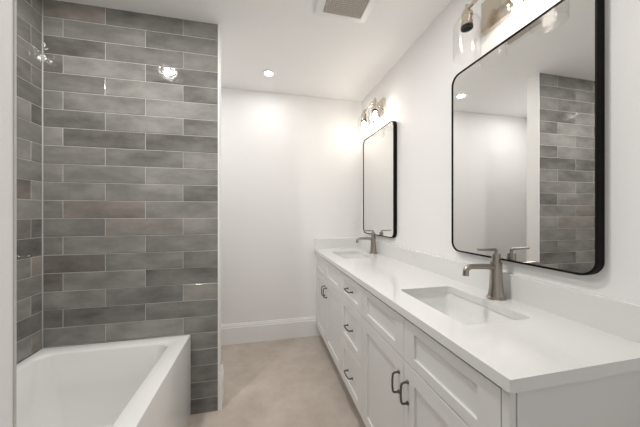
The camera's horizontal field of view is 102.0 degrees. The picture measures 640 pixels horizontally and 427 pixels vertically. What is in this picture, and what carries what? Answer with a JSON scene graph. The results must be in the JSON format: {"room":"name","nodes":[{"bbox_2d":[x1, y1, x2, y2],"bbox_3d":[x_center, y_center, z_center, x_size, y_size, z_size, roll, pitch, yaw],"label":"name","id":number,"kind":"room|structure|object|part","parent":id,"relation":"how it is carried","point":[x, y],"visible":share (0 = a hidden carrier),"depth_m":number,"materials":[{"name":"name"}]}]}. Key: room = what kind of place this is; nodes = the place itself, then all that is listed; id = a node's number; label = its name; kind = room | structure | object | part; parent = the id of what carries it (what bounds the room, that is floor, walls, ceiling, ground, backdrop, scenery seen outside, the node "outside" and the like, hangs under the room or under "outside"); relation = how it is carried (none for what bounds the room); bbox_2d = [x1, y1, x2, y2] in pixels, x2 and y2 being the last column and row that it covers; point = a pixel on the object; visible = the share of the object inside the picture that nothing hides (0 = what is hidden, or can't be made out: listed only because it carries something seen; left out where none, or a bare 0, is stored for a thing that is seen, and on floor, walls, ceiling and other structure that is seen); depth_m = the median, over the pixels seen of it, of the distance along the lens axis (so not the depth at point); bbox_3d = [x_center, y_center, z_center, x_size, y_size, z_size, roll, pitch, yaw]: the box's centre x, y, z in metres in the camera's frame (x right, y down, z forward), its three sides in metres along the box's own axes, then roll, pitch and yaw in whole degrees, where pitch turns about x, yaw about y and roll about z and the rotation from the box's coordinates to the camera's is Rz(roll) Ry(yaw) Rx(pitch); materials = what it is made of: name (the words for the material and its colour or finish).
{"room":"bathroom","nodes":[
{"label":"bathroom","id":0,"kind":"room"},
{"bbox_2d":[0,0,12,426],"bbox_3d":[-0.763,0.025,0.125,0.915,2.390,0.106,0,0,-13],"label":"wall","id":1,"kind":"structure","parent":0,"point":[6,6],"depth_m":0.27,"materials":[{"name":"paint"}]},
{"bbox_2d":[13,0,16,426],"bbox_3d":[-0.332,0.025,0.278,0.009,2.390,0.004,0,0,-13],"label":"trim","id":2,"kind":"structure","parent":1,"relation":"attached to","point":[14,1],"depth_m":0.28,"materials":[{"name":"tile"}]},
{"bbox_2d":[17,0,41,362],"bbox_3d":[-1.363,-0.221,0.743,0.013,1.898,1.353,0,0,-13],"label":"wall","id":3,"kind":"structure","parent":0,"point":[29,12],"depth_m":1.33,"materials":[{"name":"tile"}]},
{"bbox_2d":[41,0,220,414],"bbox_3d":[-1.084,0.025,1.551,0.913,2.390,0.102,0,0,-13],"label":"wall","id":4,"kind":"structure","parent":0,"point":[130,99],"depth_m":1.50,"materials":[{"name":"tile"}]},
{"bbox_2d":[219,364,223,409],"bbox_3d":[-0.628,1.104,1.655,0.016,0.232,0.098,0,0,-13],"label":"baseboard","id":5,"kind":"structure","parent":4,"relation":"attached to","point":[221,372],"depth_m":1.61,"materials":[{"name":"paint"}]},
{"bbox_2d":[218,24,218,410],"bbox_3d":[-0.629,0.025,1.607,0.006,2.390,0.014,0,0,-13],"label":"trim","id":6,"kind":"structure","parent":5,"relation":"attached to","point":[218,24],"depth_m":1.60,"materials":[{"name":"paint"}]},
{"bbox_2d":[58,0,451,101],"bbox_3d":[-0.273,-1.220,0.859,2.392,0.100,3.496,0,0,-13],"label":"ceiling","id":7,"kind":"structure","parent":0,"point":[307,53],"depth_m":1.74,"materials":[{"name":"paint"}]},
{"bbox_2d":[263,70,273,76],"bbox_3d":[-0.427,-1.167,2.159,0.094,0.006,0.094,0,0,-13],"label":"recessed light","id":8,"kind":"object","parent":7,"relation":"in","point":[269,73],"visible":1,"depth_m":2.16,"materials":[{"name":"white plastic"}]},
{"bbox_2d":[314,0,376,22],"bbox_3d":[0.151,-1.159,1.392,0.320,0.022,0.320,0,0,-13],"label":"ceiling vent","id":9,"kind":"object","parent":7,"relation":"in","point":[358,11],"visible":1,"depth_m":1.46,"materials":[{"name":"white plastic"}]},
{"bbox_2d":[323,0,368,17],"bbox_3d":[0.151,-1.155,1.392,0.232,0.007,0.232,0,0,-13],"label":"grille","id":10,"kind":"object","parent":9,"relation":"attached to","point":[334,8],"depth_m":1.45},
{"bbox_2d":[187,335,365,426],"bbox_3d":[-0.273,1.270,0.859,2.392,0.100,3.496,0,0,-13],"label":"floor","id":11,"kind":"structure","parent":0,"point":[292,382],"depth_m":1.79,"materials":[{"name":"tile"}]},
{"bbox_2d":[17,335,190,426],"bbox_3d":[-0.995,0.975,0.825,0.742,0.491,1.353,0,0,-13],"label":"bathtub","id":12,"kind":"object","parent":11,"relation":"on","point":[139,382],"visible":1,"depth_m":1.35,"materials":[{"name":"ceramic"}]},
{"bbox_2d":[316,253,340,373],"bbox_3d":[0.272,0.802,2.236,0.524,0.836,0.846,0,0,-13],"label":"base cabinet","id":13,"kind":"object","parent":11,"relation":"on","point":[328,277],"visible":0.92,"depth_m":2.10,"materials":[{"name":"paint"}]},
{"bbox_3d":[0.015,0.474,2.382,0.020,0.158,0.404,0,0,-13],"label":"false drawer","id":14,"kind":"part","parent":13,"relation":"part of","materials":[{"name":"paint"}]},
{"bbox_3d":[0.015,0.831,2.382,0.020,0.548,0.403,0,0,-13],"label":"door","id":15,"kind":"part","parent":13,"relation":"part of","materials":[{"name":"paint"}]},
{"bbox_3d":[0.105,0.474,1.980,0.020,0.158,0.415,0,0,-13],"label":"false drawer","id":16,"kind":"part","parent":13,"relation":"part of","materials":[{"name":"paint"}]},
{"bbox_3d":[0.105,0.831,1.980,0.020,0.548,0.414,0,0,-13],"label":"door","id":17,"kind":"part","parent":13,"relation":"part of","materials":[{"name":"paint"}]},
{"bbox_2d":[341,271,361,417],"bbox_3d":[0.406,0.802,1.635,0.524,0.836,0.386,0,0,-13],"label":"base cabinet","id":18,"kind":"object","parent":11,"relation":"on","point":[351,291],"visible":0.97,"depth_m":1.56,"materials":[{"name":"paint"}]},
{"bbox_3d":[0.193,0.970,1.587,0.020,0.270,0.382,0,0,-13],"label":"drawer","id":19,"kind":"part","parent":18,"relation":"part of","materials":[{"name":"paint"}]},
{"bbox_3d":[0.193,0.694,1.587,0.020,0.273,0.382,0,0,-13],"label":"drawer","id":20,"kind":"part","parent":18,"relation":"part of","materials":[{"name":"paint"}]},
{"bbox_3d":[0.193,0.474,1.587,0.020,0.158,0.382,0,0,-13],"label":"drawer","id":21,"kind":"part","parent":18,"relation":"part of","materials":[{"name":"paint"}]},
{"bbox_2d":[362,287,639,426],"bbox_3d":[0.542,0.802,1.030,0.524,0.836,0.852,0,0,-13],"label":"base cabinet","id":22,"kind":"object","parent":11,"relation":"on","point":[410,379],"visible":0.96,"depth_m":0.76,"materials":[{"name":"paint"}]},
{"bbox_3d":[0.281,0.831,1.191,0.020,0.548,0.419,0,0,-13],"label":"door","id":23,"kind":"part","parent":22,"relation":"part of","materials":[{"name":"paint"}]},
{"bbox_3d":[0.281,0.474,1.192,0.020,0.158,0.420,0,0,-13],"label":"false drawer","id":24,"kind":"part","parent":22,"relation":"part of","materials":[{"name":"paint"}]},
{"bbox_3d":[0.294,0.660,1.013,0.033,0.093,0.015,0,0,-13],"label":"handle","id":25,"kind":"part","parent":22,"relation":"part of","materials":[{"name":"black metal"}]},
{"bbox_3d":[0.308,0.660,0.951,0.033,0.093,0.015,0,0,-13],"label":"handle","id":26,"kind":"part","parent":22,"relation":"part of","materials":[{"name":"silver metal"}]},
{"bbox_3d":[0.372,0.831,0.786,0.020,0.548,0.406,0,0,-13],"label":"door","id":27,"kind":"part","parent":22,"relation":"part of","materials":[{"name":"paint"}]},
{"bbox_3d":[0.372,0.474,0.785,0.020,0.158,0.407,0,0,-13],"label":"false drawer","id":28,"kind":"part","parent":22,"relation":"part of","materials":[{"name":"paint"}]},
{"bbox_2d":[314,238,639,393],"bbox_3d":[0.419,0.316,1.627,0.505,0.132,2.100,0,0,-13],"label":"countertop","id":29,"kind":"structure","parent":22,"relation":"on","point":[558,334],"depth_m":0.81,"materials":[{"name":"white stone"}]},
{"bbox_2d":[338,254,366,258],"bbox_3d":[0.274,0.451,2.232,0.306,0.138,0.437,0,0,-13],"label":"undermount sink","id":30,"kind":"object","parent":29,"relation":"in","point":[344,256],"visible":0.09,"depth_m":2.43,"materials":[{"name":"white ceramic"}]},
{"bbox_2d":[356,230,376,253],"bbox_3d":[0.406,0.247,2.258,0.196,0.210,0.072,0,0,-13],"label":"faucet","id":31,"kind":"object","parent":29,"relation":"on","point":[372,238],"visible":1,"depth_m":2.25,"materials":[{"name":"silver metal"}]},
{"bbox_3d":[0.384,0.228,2.253,0.149,0.047,0.025,0,0,-13],"label":"spout","id":32,"kind":"part","parent":31,"relation":"part of","materials":[{"name":"silver metal"}]},
{"bbox_2d":[410,292,514,324],"bbox_3d":[0.542,0.451,1.035,0.306,0.138,0.437,0,0,-13],"label":"undermount sink","id":33,"kind":"object","parent":29,"relation":"in","point":[464,311],"visible":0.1,"depth_m":1.18,"materials":[{"name":"white ceramic"}]},
{"bbox_2d":[463,248,506,300],"bbox_3d":[0.673,0.247,1.066,0.196,0.210,0.072,0,0,-13],"label":"faucet","id":34,"kind":"object","parent":29,"relation":"on","point":[496,290],"visible":1,"depth_m":1.06,"materials":[{"name":"silver metal"}]},
{"bbox_3d":[0.650,0.228,1.061,0.149,0.047,0.025,0,0,-13],"label":"spout","id":35,"kind":"part","parent":34,"relation":"part of","materials":[{"name":"silver metal"}]},
{"bbox_3d":[0.691,0.155,1.070,0.101,0.026,0.013,0,0,-13],"label":"lever handle","id":36,"kind":"part","parent":34,"relation":"part of","materials":[{"name":"silver metal"}]},
{"bbox_3d":[0.650,0.802,0.627,0.490,0.836,0.019,0,0,-13],"label":"panel","id":37,"kind":"part","parent":22,"relation":"part of","materials":[{"name":"paint"}]},
{"bbox_2d":[221,87,361,324],"bbox_3d":[-0.644,0.025,2.516,2.392,2.390,0.100,0,0,-13],"label":"wall","id":38,"kind":"structure","parent":0,"point":[291,165],"depth_m":2.52,"materials":[{"name":"paint"}]},
{"bbox_2d":[221,316,320,345],"bbox_3d":[-0.844,1.126,2.412,1.758,0.188,0.015,0,0,-13],"label":"baseboard","id":39,"kind":"structure","parent":38,"relation":"attached to","point":[248,332],"depth_m":2.48,"materials":[{"name":"paint"}]},
{"bbox_2d":[362,0,639,303],"bbox_3d":[0.845,0.025,1.109,0.100,2.390,3.296,0,0,-13],"label":"wall","id":40,"kind":"structure","parent":0,"point":[416,90],"depth_m":1.33,"materials":[{"name":"paint"}]},
{"bbox_2d":[361,98,385,128],"bbox_3d":[0.452,-0.848,2.282,0.154,0.255,0.360,0,0,-13],"label":"vanity light","id":41,"kind":"object","parent":40,"relation":"attached to","point":[379,108],"visible":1,"depth_m":2.22,"materials":[{"name":"silver metal"}]},
{"bbox_2d":[361,109,366,122],"bbox_3d":[0.406,-0.906,2.397,0.051,0.112,0.051,0,0,-13],"label":"socket","id":42,"kind":"object","parent":41,"relation":"attached to","point":[363,119],"depth_m":2.38,"materials":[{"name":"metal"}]},
{"bbox_2d":[372,98,377,112],"bbox_3d":[0.459,-0.906,2.159,0.051,0.112,0.051,0,0,-13],"label":"socket","id":43,"kind":"object","parent":41,"relation":"attached to","point":[375,104],"depth_m":2.14,"materials":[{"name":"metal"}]},
{"bbox_3d":[0.459,-0.816,2.159,0.042,0.068,0.042,0,0,-13],"label":"bulb","id":44,"kind":"part","parent":41,"relation":"part of","materials":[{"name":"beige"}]},
{"bbox_3d":[0.516,-0.902,2.296,0.022,0.145,0.240,0,0,-13],"label":"plate","id":45,"kind":"part","parent":41,"relation":"part of","materials":[{"name":"silver metal"}]},
{"bbox_2d":[363,121,396,237],"bbox_3d":[0.512,-0.268,2.296,0.030,0.921,0.618,0,0,-13],"label":"wall mirror","id":46,"kind":"object","parent":40,"relation":"attached to","point":[380,148],"visible":0.94,"depth_m":2.20,"materials":[{"name":"black mirror"}]},
{"bbox_2d":[461,0,538,35],"bbox_3d":[0.721,-0.848,1.077,0.154,0.255,0.360,0,0,-13],"label":"vanity light","id":47,"kind":"object","parent":40,"relation":"attached to","point":[493,12],"visible":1,"depth_m":1.16,"materials":[{"name":"silver metal"}]},
{"bbox_2d":[461,3,472,32],"bbox_3d":[0.676,-0.906,1.192,0.051,0.112,0.051,0,0,-13],"label":"socket","id":48,"kind":"object","parent":47,"relation":"attached to","point":[466,16],"depth_m":1.18,"materials":[{"name":"silver metal"}]},
{"bbox_3d":[0.786,-0.902,1.091,0.022,0.145,0.240,0,0,-13],"label":"plate","id":49,"kind":"part","parent":47,"relation":"part of","materials":[{"name":"silver metal"}]},
{"bbox_2d":[361,240,639,343],"bbox_3d":[0.656,0.301,1.680,0.020,0.102,2.100,0,0,-13],"label":"backsplash","id":50,"kind":"structure","parent":40,"relation":"attached to","point":[618,317],"depth_m":0.93,"materials":[{"name":"white stone"}]},
{"bbox_2d":[451,0,604,274],"bbox_3d":[0.783,-0.264,1.085,0.030,0.921,0.618,0,0,-13],"label":"wall mirror","id":51,"kind":"object","parent":40,"relation":"attached to","point":[528,115],"visible":1,"depth_m":0.95,"materials":[{"name":"black mirror"}]}
]}

